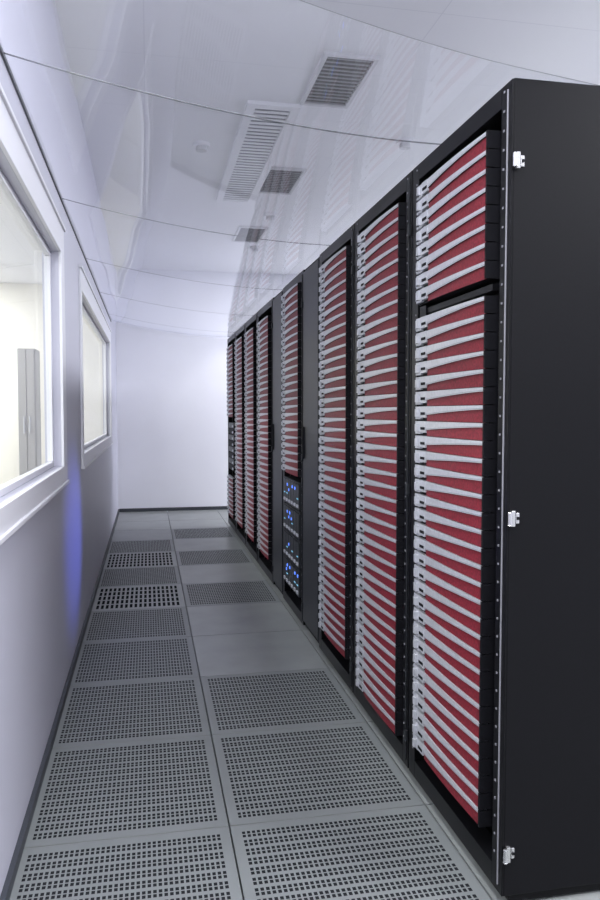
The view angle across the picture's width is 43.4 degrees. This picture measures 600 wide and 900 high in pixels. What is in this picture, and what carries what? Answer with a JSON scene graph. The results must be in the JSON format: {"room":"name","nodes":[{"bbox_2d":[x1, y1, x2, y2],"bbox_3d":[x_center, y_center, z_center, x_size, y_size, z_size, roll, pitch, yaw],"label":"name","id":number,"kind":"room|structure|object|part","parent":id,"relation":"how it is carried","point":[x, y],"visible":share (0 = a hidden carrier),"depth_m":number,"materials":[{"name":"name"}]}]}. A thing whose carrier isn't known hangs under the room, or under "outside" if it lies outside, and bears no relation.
{"room":"server room","nodes":[
{"label":"server room","id":0,"kind":"room"},
{"bbox_2d":[0,283,102,484],"bbox_3d":[-4.764,-0.747,9.879,4.575,2.900,0.100,-1,3,-11],"label":"wall","id":1,"kind":"structure","parent":0,"point":[21,304],"depth_m":10.03,"materials":[{"name":"paint"}]},
{"bbox_2d":[0,0,117,894],"bbox_3d":[-1.004,-0.400,2.979,0.065,2.900,12.270,-1,3,-11],"label":"wall","id":2,"kind":"structure","parent":0,"point":[50,566],"depth_m":2.96,"materials":[{"name":"paint"}]},
{"bbox_2d":[0,169,53,496],"bbox_3d":[-0.723,-0.297,1.535,0.025,0.900,3.320,-1,3,-11],"label":"window","id":3,"kind":"structure","parent":2,"relation":"in","point":[5,187],"depth_m":3.12,"materials":[{"name":"white"}]},
{"bbox_2d":[0,83,69,544],"bbox_3d":[-0.676,-0.320,1.566,0.020,1.106,3.539,-1,3,-11],"label":"window frame","id":4,"kind":"structure","parent":2,"relation":"attached to","point":[19,509],"depth_m":2.40,"materials":[{"name":"white"}]},
{"bbox_2d":[0,509,118,899],"bbox_3d":[-0.966,1.030,3.059,0.014,0.035,12.270,-1,3,-11],"label":"baseboard","id":5,"kind":"structure","parent":2,"relation":"attached to","point":[6,892],"depth_m":2.51,"materials":[{"name":"grey"}]},
{"bbox_2d":[82,304,106,448],"bbox_3d":[-1.571,-0.509,5.735,0.025,0.900,3.200,-1,3,-11],"label":"window","id":6,"kind":"structure","parent":2,"relation":"in","point":[85,313],"depth_m":7.14,"materials":[{"name":"white"}]},
{"bbox_2d":[78,265,112,468],"bbox_3d":[-1.524,-0.532,5.766,0.020,1.106,3.419,-1,3,-11],"label":"window frame","id":7,"kind":"structure","parent":2,"relation":"attached to","point":[85,288],"depth_m":4.56,"materials":[{"name":"white"}]},
{"bbox_2d":[115,268,296,508],"bbox_3d":[0.077,-0.729,9.524,4.775,2.900,0.150,-1,3,-11],"label":"wall","id":8,"kind":"structure","parent":0,"point":[172,418],"depth_m":9.13,"materials":[{"name":"paint"}]},
{"bbox_2d":[119,506,227,511],"bbox_3d":[0.058,0.703,9.508,4.546,0.040,0.014,-1,3,-11],"label":"baseboard","id":9,"kind":"structure","parent":8,"relation":"attached to","point":[208,507],"depth_m":9.18,"materials":[{"name":"grey"}]},
{"bbox_2d":[0,0,599,283],"bbox_3d":[-1.070,-1.932,3.568,9.350,0.100,13.600,-1,3,-11],"label":"ceiling","id":10,"kind":"structure","parent":0,"point":[218,54],"depth_m":4.05,"materials":[{"name":"white plastic"}]},
{"bbox_2d":[193,141,209,152],"bbox_3d":[-0.625,-1.920,4.782,0.110,0.045,0.110,-1,3,-11],"label":"smoke detector","id":11,"kind":"object","parent":10,"relation":"attached to","point":[200,146],"visible":1,"depth_m":4.75,"materials":[{"name":"white plastic"}]},
{"bbox_2d":[232,226,267,242],"bbox_3d":[-0.482,-2.057,7.204,0.270,0.015,0.600,-1,3,-11],"label":"ceiling air vent","id":12,"kind":"object","parent":10,"relation":"in","point":[246,231],"depth_m":7.17,"materials":[{"name":"grey metal"}]},
{"bbox_2d":[250,246,259,251],"bbox_3d":[-0.463,-2.071,7.769,0.110,0.045,0.110,-1,3,-11],"label":"smoke detector","id":13,"kind":"object","parent":10,"relation":"attached to","point":[253,248],"visible":1,"depth_m":7.74,"materials":[{"name":"white plastic"}]},
{"bbox_2d":[216,100,300,202],"bbox_3d":[-0.332,-1.948,5.095,0.300,0.020,1.950,-1,3,-11],"label":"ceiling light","id":14,"kind":"object","parent":10,"relation":"in","point":[257,144],"visible":0.98,"depth_m":4.82,"materials":[{"name":"white plastic"}]},
{"bbox_2d":[264,213,276,220],"bbox_3d":[-0.256,-2.006,6.487,0.110,0.045,0.110,-1,3,-11],"label":"smoke detector","id":15,"kind":"object","parent":10,"relation":"attached to","point":[269,216],"visible":1,"depth_m":6.46,"materials":[{"name":"white plastic"}]},
{"bbox_2d":[259,166,306,194],"bbox_3d":[-0.146,-1.973,5.540,0.270,0.015,0.600,-1,3,-11],"label":"ceiling air vent","id":16,"kind":"object","parent":10,"relation":"in","point":[279,180],"depth_m":5.51,"materials":[{"name":"grey metal"}]},
{"bbox_2d":[300,51,379,108],"bbox_3d":[0.190,-1.890,3.876,0.270,0.015,0.600,-1,3,-11],"label":"ceiling air vent","id":17,"kind":"object","parent":10,"relation":"in","point":[338,77],"depth_m":3.84,"materials":[{"name":"white metal"}]},
{"bbox_2d":[396,138,413,149],"bbox_3d":[0.659,-1.918,4.735,0.110,0.045,0.110,-1,3,-11],"label":"smoke detector","id":18,"kind":"object","parent":10,"relation":"attached to","point":[402,145],"visible":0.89,"depth_m":4.71,"materials":[{"name":"white plastic"}]},
{"bbox_2d":[0,0,599,337],"bbox_3d":[-0.636,-1.197,5.232,1.562,0.321,7.906,-1,3,-11],"label":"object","id":19,"kind":"object","parent":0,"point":[206,325],"visible":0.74,"depth_m":6.21,"materials":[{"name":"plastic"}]},
{"bbox_2d":[10,509,599,899],"bbox_3d":[1.262,1.055,3.510,4.560,0.060,12.270,-1,3,-11],"label":"floor","id":20,"kind":"structure","parent":0,"point":[207,745],"depth_m":2.55,"materials":[{"name":"grey metal"}]},
{"bbox_2d":[226,332,235,531],"bbox_3d":[-0.175,-0.169,7.693,1.102,1.965,0.744,-1,3,-11],"label":"rack","id":21,"kind":"object","parent":20,"relation":"on","point":[230,349],"visible":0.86,"depth_m":7.53,"materials":[{"name":"grey metal"}]},
{"bbox_2d":[234,324,245,545],"bbox_3d":[-0.029,-0.133,6.969,1.102,1.965,0.724,-1,3,-11],"label":"rack","id":22,"kind":"object","parent":20,"relation":"on","point":[239,344],"visible":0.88,"depth_m":6.76,"materials":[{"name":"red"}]},
{"bbox_2d":[244,313,257,561],"bbox_3d":[0.116,-0.097,6.254,1.102,1.965,0.724,-1,3,-11],"label":"rack","id":23,"kind":"object","parent":20,"relation":"on","point":[250,335],"visible":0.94,"depth_m":6.04,"materials":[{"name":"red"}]},
{"bbox_2d":[257,297,276,586],"bbox_3d":[0.261,-0.061,5.535,1.102,1.965,0.734,-1,3,-11],"label":"rack","id":24,"kind":"object","parent":20,"relation":"on","point":[265,314],"visible":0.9,"depth_m":5.33,"materials":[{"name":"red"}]},
{"bbox_2d":[272,290,282,593],"bbox_3d":[0.376,-0.034,4.997,1.090,1.965,0.354,-1,3,-11],"label":"door","id":25,"kind":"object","parent":20,"relation":"on","point":[276,426],"visible":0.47,"depth_m":4.88,"materials":[{"name":"black metal"}]},
{"bbox_3d":[-0.181,-0.088,5.025,0.011,0.170,0.015,-1,3,-11],"label":"handle","id":26,"kind":"part","parent":25,"relation":"part of","materials":[{"name":"black"}]},
{"bbox_2d":[281,269,307,628],"bbox_3d":[0.469,-0.009,4.507,1.102,1.965,0.634,-1,3,-11],"label":"rack","id":27,"kind":"object","parent":20,"relation":"on","point":[292,297],"visible":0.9,"depth_m":4.33,"materials":[{"name":"grey metal"}]},
{"bbox_2d":[302,257,319,642],"bbox_3d":[0.575,0.016,4.008,1.090,1.965,0.374,-1,3,-11],"label":"door","id":28,"kind":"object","parent":20,"relation":"on","point":[310,429],"visible":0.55,"depth_m":3.87,"materials":[{"name":"black metal"}]},
{"bbox_3d":[0.017,-0.038,4.046,0.011,0.170,0.015,-1,3,-11],"label":"handle","id":29,"kind":"part","parent":28,"relation":"part of","materials":[{"name":"black"}]},
{"bbox_2d":[318,223,354,692],"bbox_3d":[0.670,0.041,3.508,1.102,1.965,0.634,-1,3,-11],"label":"rack","id":30,"kind":"object","parent":20,"relation":"on","point":[337,262],"visible":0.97,"depth_m":3.30,"materials":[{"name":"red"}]},
{"bbox_2d":[353,170,412,767],"bbox_3d":[0.801,0.074,2.862,1.102,1.965,0.674,-1,3,-11],"label":"rack","id":31,"kind":"object","parent":20,"relation":"on","point":[384,233],"visible":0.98,"depth_m":2.64,"materials":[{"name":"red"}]},
{"bbox_2d":[409,78,599,899],"bbox_3d":[0.936,0.107,2.193,1.102,1.965,0.680,-1,3,-11],"label":"rack","id":32,"kind":"object","parent":20,"relation":"on","point":[504,678],"visible":1,"depth_m":1.83,"materials":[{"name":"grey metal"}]},
{"bbox_3d":[-3.410,1.088,3.248,4.575,0.100,13.600,-1,3,-11],"label":"floor","id":33,"kind":"structure","parent":0,"visible":0},
{"bbox_2d":[17,348,41,474],"bbox_3d":[-3.265,-0.233,9.112,0.200,1.950,0.445,-1,3,-11],"label":"storage cabinet","id":34,"kind":"object","parent":33,"relation":"on","point":[28,359],"visible":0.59,"depth_m":8.92,"materials":[{"name":"grey metal"}]}
]}

